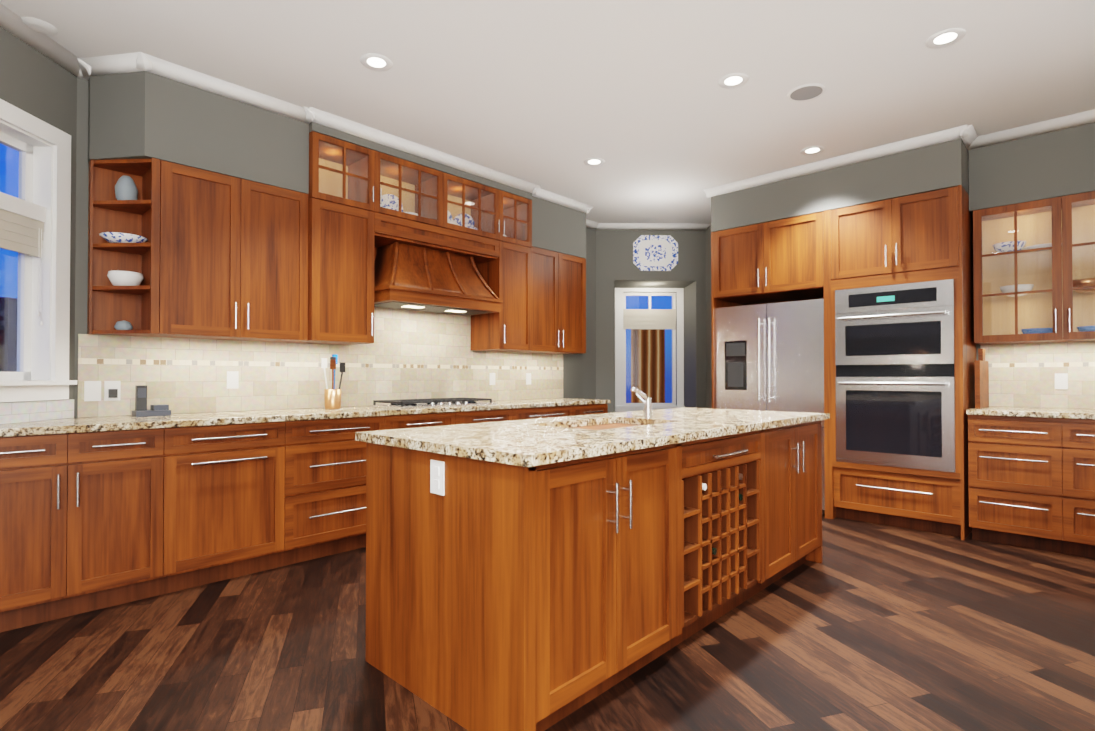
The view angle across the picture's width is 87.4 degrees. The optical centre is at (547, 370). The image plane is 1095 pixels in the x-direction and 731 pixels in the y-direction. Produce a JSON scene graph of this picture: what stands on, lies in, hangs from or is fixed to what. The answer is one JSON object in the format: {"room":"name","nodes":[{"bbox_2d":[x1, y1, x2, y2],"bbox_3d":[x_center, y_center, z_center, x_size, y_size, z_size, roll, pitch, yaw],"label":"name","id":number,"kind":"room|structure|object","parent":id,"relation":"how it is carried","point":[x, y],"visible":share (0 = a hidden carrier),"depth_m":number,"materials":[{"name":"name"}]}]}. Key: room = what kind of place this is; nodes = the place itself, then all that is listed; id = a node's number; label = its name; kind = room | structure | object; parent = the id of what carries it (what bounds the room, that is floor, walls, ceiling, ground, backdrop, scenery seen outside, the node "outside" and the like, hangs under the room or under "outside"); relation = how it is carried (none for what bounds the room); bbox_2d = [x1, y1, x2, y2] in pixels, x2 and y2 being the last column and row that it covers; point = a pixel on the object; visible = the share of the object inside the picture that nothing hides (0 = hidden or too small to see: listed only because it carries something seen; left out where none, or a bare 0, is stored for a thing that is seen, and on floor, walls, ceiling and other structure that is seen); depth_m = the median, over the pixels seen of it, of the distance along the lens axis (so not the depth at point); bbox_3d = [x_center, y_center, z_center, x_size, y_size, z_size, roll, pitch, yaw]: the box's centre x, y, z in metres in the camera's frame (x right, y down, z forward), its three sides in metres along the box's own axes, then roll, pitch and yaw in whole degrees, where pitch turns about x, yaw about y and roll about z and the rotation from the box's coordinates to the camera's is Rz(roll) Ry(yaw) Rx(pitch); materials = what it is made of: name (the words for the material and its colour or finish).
{"room":"kitchen","nodes":[
{"label":"kitchen","id":0,"kind":"room"},
{"bbox_2d":[0,26,76,424],"bbox_3d":[-2.671,-0.288,1.210,0.140,2.905,4.000,0,-1,-1],"label":"wall","id":1,"kind":"structure","parent":0,"point":[37,84],"depth_m":3.03,"materials":[{"name":"grey paint"}]},
{"bbox_2d":[0,399,73,423],"bbox_3d":[-2.629,0.206,2.600,0.009,0.102,1.188,0,-1,-1],"label":"backsplash","id":2,"kind":"structure","parent":1,"relation":"attached to","point":[17,412],"depth_m":2.94,"materials":[{"name":"beige tile"}]},
{"bbox_2d":[0,99,76,401],"bbox_3d":[-2.681,-0.572,2.847,0.180,1.454,0.649,0,-1,-1],"label":"window","id":3,"kind":"structure","parent":1,"relation":"in","point":[35,218],"depth_m":3.04,"materials":[{"name":"white wood"}]},
{"bbox_2d":[74,77,595,417],"bbox_3d":[-1.090,-0.246,4.936,0.120,2.905,4.890,-1,-1,44],"label":"wall","id":4,"kind":"structure","parent":0,"point":[579,376],"depth_m":3.25,"materials":[{"name":"grey paint"}]},
{"bbox_2d":[139,158,254,340],"bbox_3d":[-2.139,-0.691,3.495,0.346,0.978,0.496,-1,-1,44],"label":"upper cabinet","id":5,"kind":"object","parent":4,"relation":"attached to","point":[175,250],"depth_m":3.36,"materials":[{"name":"brown wood"}]},
{"bbox_2d":[247,182,298,342],"bbox_3d":[-1.883,-0.688,3.764,0.346,0.978,0.475,-1,-1,44],"label":"upper cabinet","id":6,"kind":"object","parent":4,"relation":"attached to","point":[276,208],"depth_m":3.68,"materials":[{"name":"brown wood"}]},
{"bbox_2d":[78,307,562,416],"bbox_3d":[-1.234,-0.158,4.685,0.010,0.877,4.060,-1,-1,44],"label":"backsplash","id":7,"kind":"structure","parent":4,"relation":"attached to","point":[407,354],"depth_m":4.17,"materials":[{"name":"tile"}]},
{"bbox_2d":[84,381,100,400],"bbox_3d":[-2.583,0.118,3.252,0.007,0.114,0.075,-1,-1,44],"label":"electrical outlet plate","id":8,"kind":"object","parent":7,"relation":"attached to","point":[92,390],"depth_m":3.25,"materials":[{"name":"white plastic"}]},
{"bbox_2d":[104,381,120,400],"bbox_3d":[-2.513,0.118,3.311,0.027,0.114,0.075,-1,-1,44],"label":"electrical outlet plate","id":9,"kind":"object","parent":7,"relation":"attached to","point":[112,389],"depth_m":3.31,"materials":[{"name":"white plastic"}]},
{"bbox_2d":[227,371,238,388],"bbox_3d":[-2.079,0.064,3.782,0.007,0.114,0.070,-1,-1,44],"label":"electrical outlet plate","id":10,"kind":"object","parent":7,"relation":"attached to","point":[232,376],"depth_m":3.78,"materials":[{"name":"white plastic"}]},
{"bbox_2d":[489,373,494,384],"bbox_3d":[-0.521,0.082,5.419,0.007,0.114,0.070,-1,-1,44],"label":"electrical outlet plate","id":11,"kind":"object","parent":7,"relation":"attached to","point":[491,375],"depth_m":5.41,"materials":[{"name":"white plastic"}]},
{"bbox_2d":[526,373,530,384],"bbox_3d":[-0.190,0.086,5.766,0.007,0.114,0.070,-1,-1,44],"label":"electrical outlet plate","id":12,"kind":"object","parent":7,"relation":"attached to","point":[528,375],"depth_m":5.76,"materials":[{"name":"white plastic"}]},
{"bbox_2d":[299,187,378,344],"bbox_3d":[-1.563,-0.691,4.064,0.396,0.992,0.514,-1,-1,44],"label":"upper cabinet","id":13,"kind":"object","parent":4,"relation":"attached to","point":[339,234],"depth_m":3.92,"materials":[{"name":"brown wood"}]},
{"bbox_2d":[379,203,498,262],"bbox_3d":[-0.971,-1.076,4.683,0.386,0.209,1.193,-1,-1,44],"label":"upper cabinet","id":14,"kind":"object","parent":4,"relation":"attached to","point":[396,224],"depth_m":4.53,"materials":[{"name":"brown wood"}]},
{"bbox_2d":[374,242,502,315],"bbox_3d":[-0.925,-0.730,4.633,0.480,0.478,1.084,-1,-1,44],"label":"hood canopy","id":15,"kind":"object","parent":14,"relation":"attached to","point":[414,278],"visible":0.98,"depth_m":4.47,"materials":[{"name":"brown wood"}]},
{"bbox_2d":[471,235,538,352],"bbox_3d":[-0.404,-0.678,5.281,0.396,0.992,0.460,-1,-1,44],"label":"upper cabinet","id":16,"kind":"object","parent":4,"relation":"attached to","point":[513,277],"depth_m":5.14,"materials":[{"name":"brown wood"}]},
{"bbox_2d":[523,248,562,353],"bbox_3d":[-0.141,-0.667,5.594,0.346,0.978,0.472,-1,-1,44],"label":"upper cabinet","id":17,"kind":"object","parent":4,"relation":"attached to","point":[550,262],"depth_m":5.54,"materials":[{"name":"brown wood"}]},
{"bbox_2d":[563,254,585,353],"bbox_3d":[0.108,-0.664,5.855,0.346,0.978,0.473,-1,-1,44],"label":"upper cabinet","id":18,"kind":"object","parent":4,"relation":"attached to","point":[574,268],"depth_m":5.79,"materials":[{"name":"brown wood"}]},
{"bbox_2d":[88,71,585,258],"bbox_3d":[-1.091,-1.436,4.570,0.398,0.533,4.000,-1,-1,44],"label":"wall","id":19,"kind":"structure","parent":0,"point":[141,115],"depth_m":3.43,"materials":[{"name":"grey paint"}]},
{"bbox_2d":[0,514,1094,730],"bbox_3d":[0.692,1.204,2.498,8.300,0.050,10.100,-1,-1,44],"label":"floor","id":20,"kind":"structure","parent":0,"point":[865,626],"depth_m":2.35,"materials":[{"name":"brown wood"}]},
{"bbox_2d":[0,426,179,631],"bbox_3d":[-2.468,0.742,2.930,0.626,0.885,0.830,-1,-1,44],"label":"base cabinet","id":21,"kind":"object","parent":20,"relation":"on","point":[96,513],"depth_m":2.76,"materials":[{"name":"brown wood"}]},
{"bbox_2d":[0,398,610,437],"bbox_3d":[-1.226,0.294,4.224,0.648,0.036,4.711,-1,-1,44],"label":"countertop","id":22,"kind":"structure","parent":21,"relation":"on","point":[232,418],"depth_m":3.39,"materials":[{"name":"beige stone"}]},
{"bbox_2d":[132,385,170,416],"bbox_3d":[-2.317,0.177,3.352,0.120,0.177,0.170,-1,-1,44],"label":"cordless phone","id":23,"kind":"object","parent":22,"relation":"on","point":[140,410],"visible":1,"depth_m":3.33,"materials":[{"name":"grey"}]},
{"bbox_2d":[321,354,344,408],"bbox_3d":[-1.533,0.079,4.090,0.116,0.390,0.144,-1,-1,44],"label":"utensil crock","id":24,"kind":"object","parent":22,"relation":"on","point":[332,398],"visible":1,"depth_m":4.05,"materials":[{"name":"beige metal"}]},
{"bbox_2d":[368,398,496,408],"bbox_3d":[-0.905,0.258,4.602,0.460,0.046,0.920,-1,-1,44],"label":"cooktop","id":25,"kind":"object","parent":22,"relation":"in","point":[434,402],"depth_m":4.44,"materials":[{"name":"silver metal"}]},
{"bbox_2d":[180,422,287,589],"bbox_3d":[-2.027,0.747,3.393,0.626,0.885,0.674,-1,-1,44],"label":"base cabinet","id":26,"kind":"object","parent":20,"relation":"on","point":[234,479],"depth_m":3.23,"materials":[{"name":"brown wood"}]},
{"bbox_2d":[288,414,395,564],"bbox_3d":[-1.566,0.752,3.877,0.626,0.885,0.778,-1,-1,44],"label":"base cabinet","id":27,"kind":"object","parent":20,"relation":"on","point":[327,465],"depth_m":3.62,"materials":[{"name":"brown wood"}]},
{"bbox_2d":[396,410,515,428],"bbox_3d":[-0.926,0.760,4.549,0.626,0.885,1.189,-1,-1,44],"label":"base cabinet","id":28,"kind":"object","parent":20,"relation":"on","point":[469,416],"depth_m":4.32,"materials":[{"name":"brown wood"}]},
{"bbox_2d":[516,406,579,419],"bbox_3d":[-0.256,0.767,5.253,0.626,0.885,0.870,-1,-1,44],"label":"base cabinet","id":29,"kind":"object","parent":20,"relation":"on","point":[537,411],"depth_m":5.06,"materials":[{"name":"brown wood"}]},
{"bbox_2d":[355,387,829,730],"bbox_3d":[0.481,0.637,2.940,1.005,1.095,2.620,-1,-1,44],"label":"kitchen island","id":30,"kind":"object","parent":20,"relation":"on","point":[540,574],"visible":1,"depth_m":2.06,"materials":[{"name":"brown wood"}]},
{"bbox_2d":[430,460,444,495],"bbox_3d":[-0.383,0.371,1.984,0.075,0.115,0.008,-1,-1,44],"label":"outlet","id":31,"kind":"object","parent":30,"relation":"attached to","point":[437,477],"visible":1,"depth_m":1.98,"materials":[{"name":"white plastic"}]},
{"bbox_2d":[355,407,829,466],"bbox_3d":[0.481,0.276,2.944,1.005,0.034,2.620,-1,-1,44],"label":"island countertop","id":32,"kind":"structure","parent":30,"relation":"on","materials":[{"name":"beige stone"}]},
{"bbox_2d":[571,387,652,427],"bbox_3d":[0.329,0.290,2.853,0.444,0.404,0.813,-1,-1,44],"label":"sink","id":33,"kind":"object","parent":32,"relation":"in","point":[647,419],"depth_m":3.12,"materials":[{"name":"silver metal"}]},
{"bbox_2d":[580,402,607,414],"bbox_3d":[0.189,0.773,5.721,0.626,0.885,0.532,-1,-1,44],"label":"base cabinet","id":34,"kind":"object","parent":20,"relation":"on","point":[584,410],"depth_m":5.55,"materials":[{"name":"brown wood"}]},
{"bbox_2d":[716,299,824,514],"bbox_3d":[2.107,0.306,5.223,0.960,1.783,0.656,-1,-1,44],"label":"fridge","id":35,"kind":"object","parent":20,"relation":"on","point":[769,356],"visible":0.58,"depth_m":4.99,"materials":[{"name":"silver metal"}]},
{"bbox_2d":[711,185,975,539],"bbox_3d":[2.433,-0.049,4.912,1.923,2.510,0.716,-1,-1,44],"label":"tall cabinet","id":36,"kind":"object","parent":20,"relation":"on","point":[890,282],"visible":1,"depth_m":4.38,"materials":[{"name":"brown wood"}]},
{"bbox_2d":[835,279,954,471],"bbox_3d":[2.788,0.042,4.533,0.787,1.376,0.660,-1,-1,44],"label":"wall oven","id":37,"kind":"object","parent":36,"relation":"in","point":[895,340],"depth_m":4.31,"materials":[{"name":"silver metal"}]},
{"bbox_2d":[967,414,1057,552],"bbox_3d":[3.349,0.754,4.078,0.492,0.885,0.646,-1,-1,44],"label":"base cabinet","id":38,"kind":"object","parent":20,"relation":"on","point":[1031,476],"depth_m":3.85,"materials":[{"name":"brown wood"}]},
{"bbox_2d":[966,406,1094,417],"bbox_3d":[4.050,0.285,3.398,2.462,0.036,0.671,-1,-1,44],"label":"countertop","id":39,"kind":"structure","parent":38,"relation":"on","point":[994,411],"depth_m":3.84,"materials":[{"name":"beige stone"}]},
{"bbox_2d":[975,349,988,407],"bbox_3d":[3.263,0.058,4.302,0.045,0.437,0.340,-1,-1,44],"label":"cutting board","id":40,"kind":"object","parent":39,"relation":"on","point":[981,382],"visible":1,"depth_m":4.24,"materials":[{"name":"brown wood"}]},
{"bbox_2d":[1058,418,1094,557],"bbox_3d":[3.706,0.751,3.739,0.492,0.885,0.646,-1,-1,44],"label":"base cabinet","id":41,"kind":"object","parent":20,"relation":"on","point":[1076,436],"depth_m":3.64,"materials":[{"name":"brown wood"}]},
{"bbox_2d":[0,0,1094,223],"bbox_3d":[0.692,-1.750,2.531,8.300,0.050,10.100,-1,-1,44],"label":"ceiling","id":42,"kind":"structure","parent":0,"point":[550,95],"depth_m":3.28,"materials":[{"name":"white paint"}]},
{"bbox_2d":[21,17,57,34],"bbox_3d":[-2.542,-1.715,2.861,0.150,0.011,0.150,-1,-1,44],"label":"recessed light","id":43,"kind":"object","parent":42,"relation":"in","point":[40,26],"visible":0.96,"depth_m":2.85,"materials":[{"name":"white"}]},
{"bbox_2d":[360,53,392,70],"bbox_3d":[-0.954,-1.715,3.192,0.176,0.005,0.176,-1,-1,44],"label":"recessed light","id":44,"kind":"object","parent":42,"relation":"in","point":[375,62],"visible":1,"depth_m":3.19,"materials":[{"name":"white"}]},
{"bbox_2d":[584,158,604,165],"bbox_3d":[0.381,-1.698,4.669,0.176,0.005,0.176,-1,-1,44],"label":"recessed light","id":45,"kind":"object","parent":42,"relation":"in","point":[594,161],"visible":1,"depth_m":4.66,"materials":[{"name":"white"}]},
{"bbox_2d":[718,73,748,88],"bbox_3d":[1.100,-1.712,3.389,0.176,0.005,0.176,-1,-1,44],"label":"recessed light","id":46,"kind":"object","parent":42,"relation":"in","point":[732,80],"visible":1,"depth_m":3.38,"materials":[{"name":"white"}]},
{"bbox_2d":[787,83,825,101],"bbox_3d":[1.597,-1.710,3.534,0.224,0.007,0.224,-1,-1,44],"label":"ceiling speaker","id":47,"kind":"object","parent":42,"relation":"attached to","point":[805,92],"visible":1,"depth_m":3.52,"materials":[{"name":"grey"}]},
{"bbox_2d":[800,146,824,154],"bbox_3d":[2.052,-1.701,4.434,0.176,0.005,0.176,-1,-1,44],"label":"recessed light","id":48,"kind":"object","parent":42,"relation":"in","point":[812,150],"visible":1,"depth_m":4.43,"materials":[{"name":"white"}]},
{"bbox_2d":[925,28,965,47],"bbox_3d":[2.059,-1.717,2.964,0.176,0.005,0.176,-1,-1,44],"label":"recessed light","id":49,"kind":"object","parent":42,"relation":"in","point":[945,38],"visible":1,"depth_m":2.96,"materials":[{"name":"white"}]},
{"bbox_2d":[631,329,664,402],"bbox_3d":[1.415,0.281,8.069,0.470,1.920,0.050,0,-1,-1],"label":"curtain","id":50,"kind":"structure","parent":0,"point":[647,362],"depth_m":8.05,"materials":[{"name":"brown fabric"}]},
{"bbox_2d":[596,230,705,412],"bbox_3d":[1.185,-0.224,6.919,1.273,2.905,0.650,0,-1,-1],"label":"wall","id":51,"kind":"structure","parent":0,"point":[616,267],"depth_m":6.61,"materials":[{"name":"grey paint"}]},
{"bbox_2d":[615,288,684,412],"bbox_3d":[1.268,-0.235,7.161,0.860,1.583,0.130,0,-1,-1],"label":"window","id":52,"kind":"structure","parent":51,"relation":"in","point":[648,318],"depth_m":7.15,"materials":[{"name":"white wood"}]},
{"bbox_2d":[633,235,677,270],"bbox_3d":[1.245,-1.350,6.596,0.520,0.410,0.014,0,-1,-1],"label":"wall plate","id":53,"kind":"object","parent":51,"relation":"attached to","point":[655,252],"visible":1,"depth_m":6.60,"materials":[{"name":"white ceramic"}]},
{"bbox_2d":[706,225,1092,408],"bbox_3d":[3.892,-0.252,4.404,6.070,2.905,0.550,-1,-1,44],"label":"wall","id":54,"kind":"structure","parent":0,"point":[708,332],"depth_m":6.59,"materials":[{"name":"grey paint"}]},
{"bbox_2d":[973,191,1094,344],"bbox_3d":[3.649,-0.697,4.015,1.031,0.983,0.346,-1,-1,44],"label":"upper cabinet","id":55,"kind":"object","parent":54,"relation":"attached to","point":[1034,270],"visible":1,"depth_m":3.99,"materials":[{"name":"brown wood"}]},
{"bbox_2d":[980,341,1094,408],"bbox_3d":[4.282,0.030,3.639,2.454,0.477,0.010,-1,-1,44],"label":"backsplash","id":56,"kind":"structure","parent":54,"relation":"attached to","point":[1021,375],"depth_m":4.23,"materials":[{"name":"tile"}]},
{"bbox_2d":[1055,373,1067,388],"bbox_3d":[3.726,0.080,4.154,0.070,0.115,0.008,-1,-1,44],"label":"electrical outlet plate","id":57,"kind":"object","parent":56,"relation":"attached to","point":[1061,380],"visible":1,"depth_m":4.15,"materials":[{"name":"white plastic"}]},
{"bbox_2d":[711,122,1094,231],"bbox_3d":[3.646,-1.452,3.822,5.205,0.518,0.648,-1,-1,44],"label":"wall","id":58,"kind":"structure","parent":0,"point":[1058,163],"depth_m":4.22,"materials":[{"name":"grey paint"}]},
{"bbox_2d":[0,3,1094,230],"bbox_3d":[0.733,-1.700,1.885,6.834,0.064,8.435,-1,-1,44],"label":"crown molding","id":59,"kind":"structure","parent":58,"relation":"attached to","point":[11,22],"depth_m":4.02,"materials":[{"name":"white"}]},
{"label":"outside","id":60,"kind":"structure","parent":0,"visible":0},
{"bbox_2d":[0,297,16,371],"bbox_3d":[-5.773,0.372,4.127,5.091,2.650,5.091,-1,-1,44],"label":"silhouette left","id":61,"kind":"structure","parent":60,"point":[6,328],"depth_m":5.75,"materials":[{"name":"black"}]}
]}

